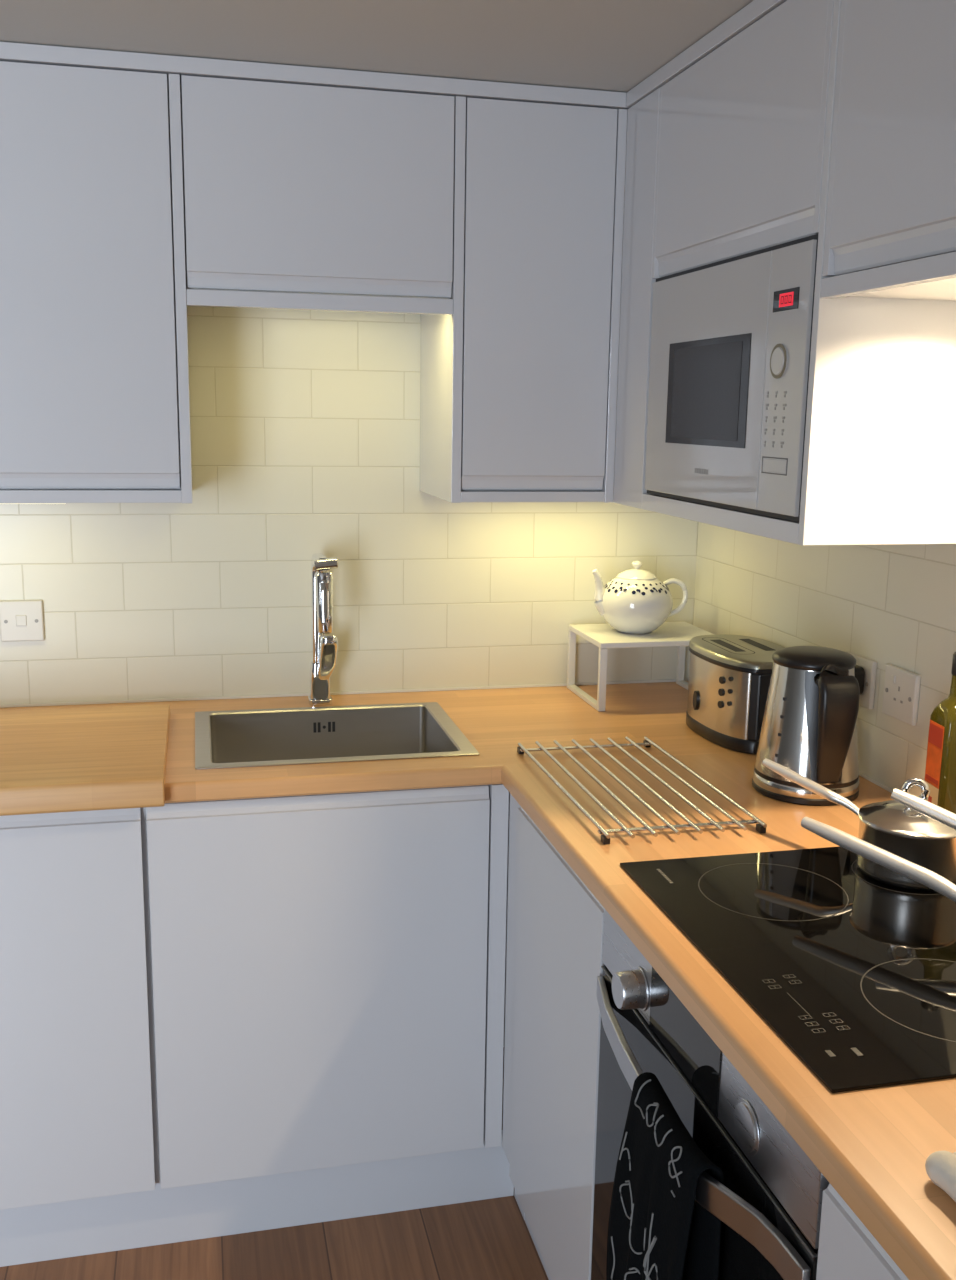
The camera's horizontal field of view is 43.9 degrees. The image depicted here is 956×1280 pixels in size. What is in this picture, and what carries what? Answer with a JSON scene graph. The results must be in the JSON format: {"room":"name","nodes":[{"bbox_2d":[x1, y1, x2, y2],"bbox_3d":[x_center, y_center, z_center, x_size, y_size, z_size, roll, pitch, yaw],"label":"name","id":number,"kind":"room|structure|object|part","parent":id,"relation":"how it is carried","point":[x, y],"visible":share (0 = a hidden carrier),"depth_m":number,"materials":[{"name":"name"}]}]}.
{"room":"kitchen","nodes":[
{"label":"kitchen","id":0,"kind":"room"},
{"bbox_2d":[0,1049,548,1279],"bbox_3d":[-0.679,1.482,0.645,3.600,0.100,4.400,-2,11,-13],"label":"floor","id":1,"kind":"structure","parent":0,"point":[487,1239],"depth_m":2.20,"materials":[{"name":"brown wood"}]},
{"bbox_2d":[0,808,159,1209],"bbox_3d":[-0.929,0.595,2.285,0.600,0.735,0.560,-2,11,-13],"label":"base cabinet","id":2,"kind":"object","parent":1,"relation":"on","point":[78,1098],"visible":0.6,"depth_m":2.06,"materials":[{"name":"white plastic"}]},
{"bbox_2d":[0,1141,513,1266],"bbox_3d":[-0.554,1.059,2.221,1.284,0.139,0.016,-2,11,-13],"label":"toe kick","id":3,"kind":"structure","parent":1,"relation":"on","point":[59,1230],"depth_m":2.24,"materials":[{"name":"white"}]},
{"bbox_2d":[145,785,489,1188],"bbox_3d":[-0.342,0.578,2.422,0.606,0.735,0.560,-2,11,-13],"label":"base cabinet","id":4,"kind":"object","parent":1,"relation":"on","point":[319,961],"visible":0.75,"depth_m":2.15,"materials":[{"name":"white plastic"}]},
{"bbox_2d":[514,1188,524,1219],"bbox_3d":[0.089,1.050,2.325,0.016,0.139,0.076,-2,11,-13],"label":"trim","id":5,"kind":"structure","parent":1,"relation":"on","point":[515,1193],"depth_m":2.33,"materials":[{"name":"white"}]},
{"bbox_2d":[525,1215,551,1279],"bbox_3d":[0.301,1.223,1.442,0.015,0.139,1.772,-2,11,-13],"label":"baseboard","id":6,"kind":"structure","parent":1,"relation":"on","point":[526,1220],"depth_m":2.21,"materials":[{"name":"white"}]},
{"bbox_2d":[483,784,604,1279],"bbox_3d":[0.371,0.660,2.057,0.606,0.735,0.595,-2,11,-13],"label":"base cabinet","id":7,"kind":"object","parent":1,"relation":"on","point":[553,950],"visible":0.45,"depth_m":1.95,"materials":[{"name":"white paint"}]},
{"bbox_2d":[0,681,955,1279],"bbox_3d":[-0.281,0.375,1.439,2.199,0.034,2.449,-2,11,-13],"label":"countertop","id":8,"kind":"structure","parent":7,"relation":"on","point":[873,1146],"depth_m":1.86,"materials":[{"name":"brown wood"}]},
{"bbox_2d":[0,704,169,815],"bbox_3d":[-0.869,0.214,2.157,0.589,0.051,0.519,-2,11,-13],"label":"chopping board","id":9,"kind":"object","parent":8,"relation":"on","point":[53,760],"visible":1,"depth_m":2.07,"materials":[{"name":"brown wood"}]},
{"bbox_2d":[308,553,337,705],"bbox_3d":[-0.321,-0.015,2.492,0.061,0.332,0.180,-2,11,-13],"label":"tap","id":10,"kind":"object","parent":8,"relation":"on","point":[324,647],"visible":1,"depth_m":2.52,"materials":[{"name":"silver metal"}]},
{"bbox_3d":[-0.331,-0.060,2.495,0.028,0.240,0.128,-2,11,-13],"label":"spout","id":11,"kind":"part","parent":10,"relation":"part of","materials":[{"name":"silver metal"}]},
{"bbox_3d":[-0.322,0.038,2.541,0.043,0.102,0.048,-2,11,-13],"label":"lever","id":12,"kind":"part","parent":10,"relation":"part of","materials":[{"name":"silver metal"}]},
{"bbox_2d":[195,702,479,769],"bbox_3d":[-0.295,0.268,2.362,0.516,0.178,0.408,-2,11,-13],"label":"sink","id":13,"kind":"object","parent":8,"relation":"in","point":[328,734],"visible":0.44,"depth_m":2.51,"materials":[{"name":"silver metal"}]},
{"bbox_2d":[567,622,714,710],"bbox_3d":[0.374,0.055,2.673,0.288,0.150,0.228,-2,11,-13],"label":"stand","id":14,"kind":"object","parent":8,"relation":"on","point":[604,636],"visible":0.75,"depth_m":2.63,"materials":[{"name":"white"}]},
{"bbox_3d":[0.241,0.065,2.643,0.016,0.137,0.228,-2,11,-13],"label":"frame","id":15,"kind":"part","parent":14,"relation":"part of","materials":[{"name":"white"}]},
{"bbox_2d":[592,561,687,633],"bbox_3d":[0.355,-0.097,2.644,0.174,0.158,0.167,8,13,34],"label":"teapot","id":16,"kind":"object","parent":14,"relation":"on","point":[635,601],"visible":1,"depth_m":2.60,"materials":[{"name":"white ceramic"}]},
{"bbox_3d":[0.274,-0.106,2.626,0.051,0.104,0.034,-2,11,-13],"label":"spout","id":17,"kind":"part","parent":16,"relation":"part of","materials":[{"name":"white ceramic"}]},
{"bbox_3d":[0.353,-0.148,2.637,0.089,0.018,0.089,-2,11,-13],"label":"lid","id":18,"kind":"part","parent":16,"relation":"part of","materials":[{"name":"white ceramic"}]},
{"bbox_3d":[0.353,-0.166,2.633,0.023,0.018,0.023,-2,11,-13],"label":"lid knob","id":19,"kind":"part","parent":16,"relation":"part of","materials":[{"name":"white ceramic"}]},
{"bbox_2d":[602,577,672,633],"bbox_3d":[0.351,-0.079,2.650,0.166,0.121,0.166,-2,11,-13],"label":"pot","id":20,"kind":"object","parent":16,"relation":"attached to","point":[630,605],"depth_m":2.59,"materials":[{"name":"white ceramic"}]},
{"bbox_3d":[0.441,-0.094,2.662,0.060,0.090,0.014,0,11,-2],"label":"handle","id":21,"kind":"part","parent":16,"relation":"part of","materials":[{"name":"white ceramic"}]},
{"bbox_3d":[0.375,-0.013,2.660,0.288,0.012,0.228,-2,11,-13],"label":"shelf","id":22,"kind":"part","parent":14,"relation":"part of","materials":[{"name":"white"}]},
{"bbox_3d":[0.506,0.057,2.705,0.016,0.137,0.228,-2,11,-13],"label":"frame","id":23,"kind":"part","parent":14,"relation":"part of","materials":[{"name":"white"}]},
{"bbox_2d":[517,737,766,843],"bbox_3d":[0.258,0.245,2.023,0.262,0.017,0.515,-2,11,-13],"label":"trivet","id":24,"kind":"object","parent":8,"relation":"on","point":[761,827],"visible":1,"depth_m":1.96,"materials":[{"name":"silver metal"}]},
{"bbox_3d":[0.206,0.202,2.239,0.260,0.003,0.010,-2,11,-13],"label":"cross rail","id":25,"kind":"part","parent":24,"relation":"part of","materials":[{"name":"silver metal"}]},
{"bbox_3d":[0.308,0.285,1.814,0.260,0.003,0.010,-2,11,-13],"label":"cross rail","id":26,"kind":"part","parent":24,"relation":"part of","materials":[{"name":"silver metal"}]},
{"bbox_2d":[686,634,784,753],"bbox_3d":[0.525,0.101,2.367,0.176,0.178,0.290,-2,11,-13],"label":"toaster","id":27,"kind":"object","parent":8,"relation":"on","point":[730,675],"visible":0.77,"depth_m":2.28,"materials":[{"name":"silver metal"}]},
{"bbox_2d":[620,846,955,1092],"bbox_3d":[0.504,0.365,1.456,0.486,0.004,0.586,-2,11,-13],"label":"cooktop","id":28,"kind":"object","parent":8,"relation":"in","point":[855,972],"visible":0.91,"depth_m":1.41,"materials":[{"name":"black glass"}]},
{"bbox_2d":[762,758,955,889],"bbox_3d":[0.567,0.244,1.716,0.147,0.138,0.306,-5,12,-27],"label":"saucepan","id":29,"kind":"object","parent":28,"relation":"on","point":[891,826],"visible":0.79,"depth_m":1.60,"materials":[{"name":"silver metal"}]},
{"bbox_3d":[0.486,0.218,1.744,0.028,0.047,0.175,-8,14,-39],"label":"handle","id":30,"kind":"part","parent":29,"relation":"part of","materials":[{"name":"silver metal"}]},
{"bbox_3d":[0.603,0.239,1.643,0.147,0.022,0.147,-2,11,-13],"label":"lid","id":31,"kind":"part","parent":29,"relation":"part of","materials":[{"name":"silver metal"}]},
{"bbox_3d":[0.604,0.209,1.637,0.036,0.040,0.024,-2,11,-13],"label":"knob","id":32,"kind":"part","parent":29,"relation":"part of","materials":[{"name":"silver metal"}]},
{"bbox_2d":[801,817,955,901],"bbox_3d":[0.595,0.321,1.431,0.164,0.093,0.462,-4,12,-22],"label":"saucepan","id":33,"kind":"object","parent":28,"relation":"on","point":[884,858],"visible":1,"depth_m":1.49,"materials":[{"name":"silver metal"}]},
{"bbox_2d":[891,788,955,829],"bbox_3d":[0.678,0.292,1.458,0.344,0.142,0.148,6,12,23],"label":"saucepan","id":34,"kind":"object","parent":28,"relation":"on","point":[918,804],"visible":1,"depth_m":1.54,"materials":[{"name":"silver metal"}]},
{"bbox_2d":[752,646,859,805],"bbox_3d":[0.566,0.139,1.998,0.177,0.244,0.210,-2,11,-13],"label":"kettle","id":35,"kind":"object","parent":8,"relation":"on","point":[809,727],"visible":0.96,"depth_m":1.95,"materials":[{"name":"silver metal"}]},
{"bbox_3d":[0.564,0.027,1.991,0.136,0.022,0.136,-2,11,-13],"label":"lid","id":36,"kind":"part","parent":35,"relation":"part of","materials":[{"name":"black plastic"}]},
{"bbox_3d":[0.572,0.134,1.924,0.067,0.195,0.066,-2,11,-13],"label":"handle","id":37,"kind":"part","parent":35,"relation":"part of","materials":[{"name":"black plastic"}]},
{"bbox_2d":[924,652,955,812],"bbox_3d":[0.717,0.159,1.786,0.062,0.283,0.060,0,11,-6],"label":"oil bottle","id":38,"kind":"object","parent":8,"relation":"on","point":[940,769],"visible":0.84,"depth_m":1.77,"materials":[{"name":"green glass"}]},
{"bbox_2d":[925,1151,955,1201],"bbox_3d":[0.431,0.460,0.890,0.067,0.030,0.251,-2,11,-13],"label":"cloth","id":39,"kind":"object","parent":8,"relation":"on","point":[940,1166],"visible":1,"depth_m":0.98,"materials":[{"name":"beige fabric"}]},
{"bbox_3d":[0.030,0.618,2.252,0.032,0.732,0.050,-2,11,-13],"label":"corner post","id":40,"kind":"part","parent":7,"relation":"part of","materials":[{"name":"white paint"}]},
{"bbox_3d":[0.072,0.631,2.191,0.020,0.732,0.090,-2,11,-13],"label":"filler panel","id":41,"kind":"part","parent":7,"relation":"part of","materials":[{"name":"white paint"}]},
{"bbox_2d":[591,908,828,1279],"bbox_3d":[0.486,0.769,1.480,0.613,0.728,0.592,-2,11,-13],"label":"oven","id":42,"kind":"object","parent":1,"relation":"on","point":[768,1202],"visible":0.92,"depth_m":1.30,"materials":[{"name":"grey metal"}]},
{"bbox_3d":[0.206,0.442,1.504,0.002,0.055,0.055,-2,11,-13],"label":"knob","id":43,"kind":"part","parent":42,"relation":"part of","materials":[{"name":"silver metal"}]},
{"bbox_2d":[606,1072,723,1279],"bbox_3d":[0.200,0.719,1.343,0.061,0.405,0.201,-2,11,-13],"label":"tea towel","id":44,"kind":"object","parent":42,"relation":"hanging from","point":[658,1229],"visible":0.98,"depth_m":1.29,"materials":[{"name":"black fabric"}]},
{"bbox_3d":[0.275,0.499,1.215,0.002,0.055,0.055,-2,11,-13],"label":"knob","id":45,"kind":"part","parent":42,"relation":"part of","materials":[{"name":"silver metal"}]},
{"bbox_2d":[816,1183,908,1279],"bbox_3d":[0.657,0.883,0.916,0.583,0.735,0.600,-2,11,-13],"label":"base cabinet","id":46,"kind":"object","parent":1,"relation":"on","point":[847,1250],"visible":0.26,"depth_m":1.03,"materials":[{"name":"white paint"}]},
{"bbox_2d":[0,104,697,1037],"bbox_3d":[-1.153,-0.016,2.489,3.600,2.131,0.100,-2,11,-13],"label":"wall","id":47,"kind":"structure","parent":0,"point":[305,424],"depth_m":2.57,"materials":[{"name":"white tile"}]},
{"bbox_2d":[0,600,44,641],"bbox_3d":[-0.951,-0.040,2.473,0.086,0.086,0.012,-2,11,-13],"label":"switch","id":48,"kind":"object","parent":47,"relation":"attached to","point":[20,620],"visible":1,"depth_m":2.47,"materials":[{"name":"white plastic"}]},
{"bbox_2d":[0,61,192,503],"bbox_3d":[-0.855,-0.632,2.208,0.608,0.746,0.338,-2,11,-13],"label":"upper cabinet","id":49,"kind":"object","parent":47,"relation":"attached to","point":[95,387],"visible":1,"depth_m":2.08,"materials":[{"name":"white paint"}]},
{"bbox_3d":[-0.869,-0.286,2.273,0.589,0.022,0.337,-2,11,-13],"label":"panel","id":50,"kind":"part","parent":49,"relation":"part of","materials":[{"name":"white paint"}]},
{"bbox_3d":[-0.568,-0.645,2.274,0.019,0.737,0.338,-2,11,-13],"label":"panel","id":51,"kind":"part","parent":49,"relation":"part of","materials":[{"name":"white paint"}]},
{"bbox_2d":[181,75,454,314],"bbox_3d":[-0.319,-0.825,2.298,0.486,0.383,0.337,-2,11,-13],"label":"upper cabinet","id":52,"kind":"object","parent":47,"relation":"attached to","point":[297,196],"visible":1,"depth_m":2.14,"materials":[{"name":"white paint"}]},
{"bbox_3d":[-0.285,-0.620,2.181,0.486,0.028,0.019,-2,11,-13],"label":"rail","id":53,"kind":"part","parent":52,"relation":"part of","materials":[{"name":"white paint"}]},
{"bbox_2d":[0,679,688,707],"bbox_3d":[-0.561,0.127,2.603,2.196,0.006,0.004,-2,11,-13],"label":"trim","id":54,"kind":"structure","parent":47,"relation":"attached to","point":[664,680],"depth_m":2.65,"materials":[{"name":"white"}]},
{"bbox_2d":[420,96,627,502],"bbox_3d":[0.139,-0.661,2.440,0.460,0.746,0.338,-2,11,-13],"label":"upper cabinet","id":55,"kind":"object","parent":47,"relation":"attached to","point":[518,384],"visible":0.85,"depth_m":2.27,"materials":[{"name":"white paint"}]},
{"bbox_3d":[-0.075,-0.659,2.389,0.019,0.737,0.338,-2,11,-13],"label":"panel","id":56,"kind":"part","parent":55,"relation":"part of","materials":[{"name":"white paint"}]},
{"bbox_3d":[0.071,-0.312,2.493,0.294,0.020,0.337,-2,11,-13],"label":"panel","id":57,"kind":"part","parent":55,"relation":"part of","materials":[{"name":"white paint"}]},
{"bbox_3d":[0.264,-0.639,2.313,0.018,0.737,0.030,-2,11,-13],"label":"corner post","id":58,"kind":"part","parent":55,"relation":"part of","materials":[{"name":"white paint"}]},
{"bbox_2d":[0,0,753,116],"bbox_3d":[-0.644,-0.709,0.224,3.600,0.100,4.400,-2,11,-13],"label":"ceiling","id":59,"kind":"structure","parent":0,"point":[603,45],"depth_m":1.90,"materials":[{"name":"grey paint"}]},
{"bbox_2d":[0,42,625,108],"bbox_3d":[-0.426,-0.994,2.071,1.440,0.026,0.025,-2,11,-13],"label":"trim","id":60,"kind":"structure","parent":59,"relation":"attached to","point":[9,52],"depth_m":2.09,"materials":[{"name":"white paint"}]},
{"bbox_2d":[624,0,786,109],"bbox_3d":[0.447,-0.884,1.571,0.024,0.026,1.420,-2,11,-13],"label":"trim","id":61,"kind":"structure","parent":59,"relation":"attached to","point":[755,10],"depth_m":1.89,"materials":[{"name":"white paint"}]},
{"bbox_2d":[693,522,955,796],"bbox_3d":[1.054,0.347,0.785,0.100,2.131,4.300,-2,11,-13],"label":"wall","id":62,"kind":"structure","parent":0,"point":[895,605],"depth_m":2.11,"materials":[{"name":"white tile"}]},
{"bbox_2d":[613,0,955,545],"bbox_3d":[0.487,-0.600,2.130,0.333,0.737,1.110,-2,11,-13],"label":"upper cabinet","id":63,"kind":"object","parent":62,"relation":"attached to","point":[729,157],"visible":0.75,"depth_m":1.66,"materials":[{"name":"white paint"}]},
{"bbox_3d":[0.303,-0.622,2.227,0.020,0.737,0.158,-2,11,-13],"label":"filler panel","id":64,"kind":"part","parent":63,"relation":"part of","materials":[{"name":"white paint"}]},
{"bbox_3d":[0.537,-0.207,1.967,0.333,0.029,0.599,-2,11,-13],"label":"panel","id":65,"kind":"part","parent":63,"relation":"part of","materials":[{"name":"white paint"}]},
{"bbox_2d":[645,234,817,521],"bbox_3d":[0.524,-0.409,1.917,0.312,0.382,0.584,-2,11,-13],"label":"microwave","id":66,"kind":"object","parent":63,"relation":"in","point":[730,350],"visible":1,"depth_m":1.81,"materials":[{"name":"grey metal"}]},
{"bbox_3d":[0.369,-0.417,1.943,0.014,0.368,0.456,-2,11,-13],"label":"door","id":67,"kind":"part","parent":66,"relation":"part of","materials":[{"name":"white glass"}]},
{"bbox_3d":[0.435,-0.363,1.668,0.014,0.368,0.116,-2,11,-13],"label":"control panel","id":68,"kind":"part","parent":66,"relation":"part of","materials":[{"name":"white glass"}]},
{"bbox_3d":[0.393,-0.753,1.826,0.020,0.322,0.596,-2,11,-13],"label":"door","id":69,"kind":"part","parent":63,"relation":"part of","materials":[{"name":"white paint"}]},
{"bbox_3d":[0.613,-0.498,1.607,0.333,0.737,0.015,-2,11,-13],"label":"panel","id":70,"kind":"part","parent":63,"relation":"part of","materials":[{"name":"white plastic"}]},
{"bbox_2d":[847,651,876,708],"bbox_3d":[0.677,0.071,2.112,0.012,0.086,0.092,-2,11,-13],"label":"wall socket","id":71,"kind":"object","parent":62,"relation":"attached to","point":[866,700],"visible":0.38,"depth_m":2.08,"materials":[{"name":"white plastic"}]},
{"bbox_2d":[854,665,864,694],"bbox_3d":[0.651,0.141,2.112,0.042,0.194,0.046,-2,11,-13],"label":"plug","id":72,"kind":"object","parent":71,"relation":"in","point":[859,671],"visible":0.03,"depth_m":2.08,"materials":[{"name":"black plastic"}]},
{"bbox_2d":[859,771,892,792],"bbox_3d":[0.789,0.325,1.683,0.004,0.006,2.444,-2,11,-13],"label":"trim","id":73,"kind":"structure","parent":62,"relation":"attached to","point":[861,774],"depth_m":2.07,"materials":[{"name":"white"}]},
{"bbox_2d":[820,0,955,298],"bbox_3d":[0.688,-0.599,1.273,0.333,0.409,0.618,-2,11,-13],"label":"upper cabinet","id":74,"kind":"object","parent":62,"relation":"attached to","point":[891,214],"visible":1,"depth_m":1.40,"materials":[{"name":"white paint"}]},
{"bbox_3d":[0.529,-0.408,1.281,0.018,0.025,0.600,-2,11,-13],"label":"rail","id":75,"kind":"part","parent":74,"relation":"part of","materials":[{"name":"white paint"}]},
{"bbox_2d":[850,278,955,300],"bbox_3d":[0.692,-0.408,1.320,0.314,0.024,0.600,-2,11,-13],"label":"hood","id":76,"kind":"object","parent":74,"relation":"attached to","point":[945,289],"visible":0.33,"depth_m":1.51,"materials":[{"name":"white plastic"}]},
{"bbox_2d":[882,664,920,725],"bbox_3d":[0.707,0.091,1.987,0.012,0.086,0.092,-2,11,-13],"label":"wall socket","id":77,"kind":"object","parent":62,"relation":"attached to","point":[901,686],"visible":1,"depth_m":1.98,"materials":[{"name":"white plastic"}]}
]}

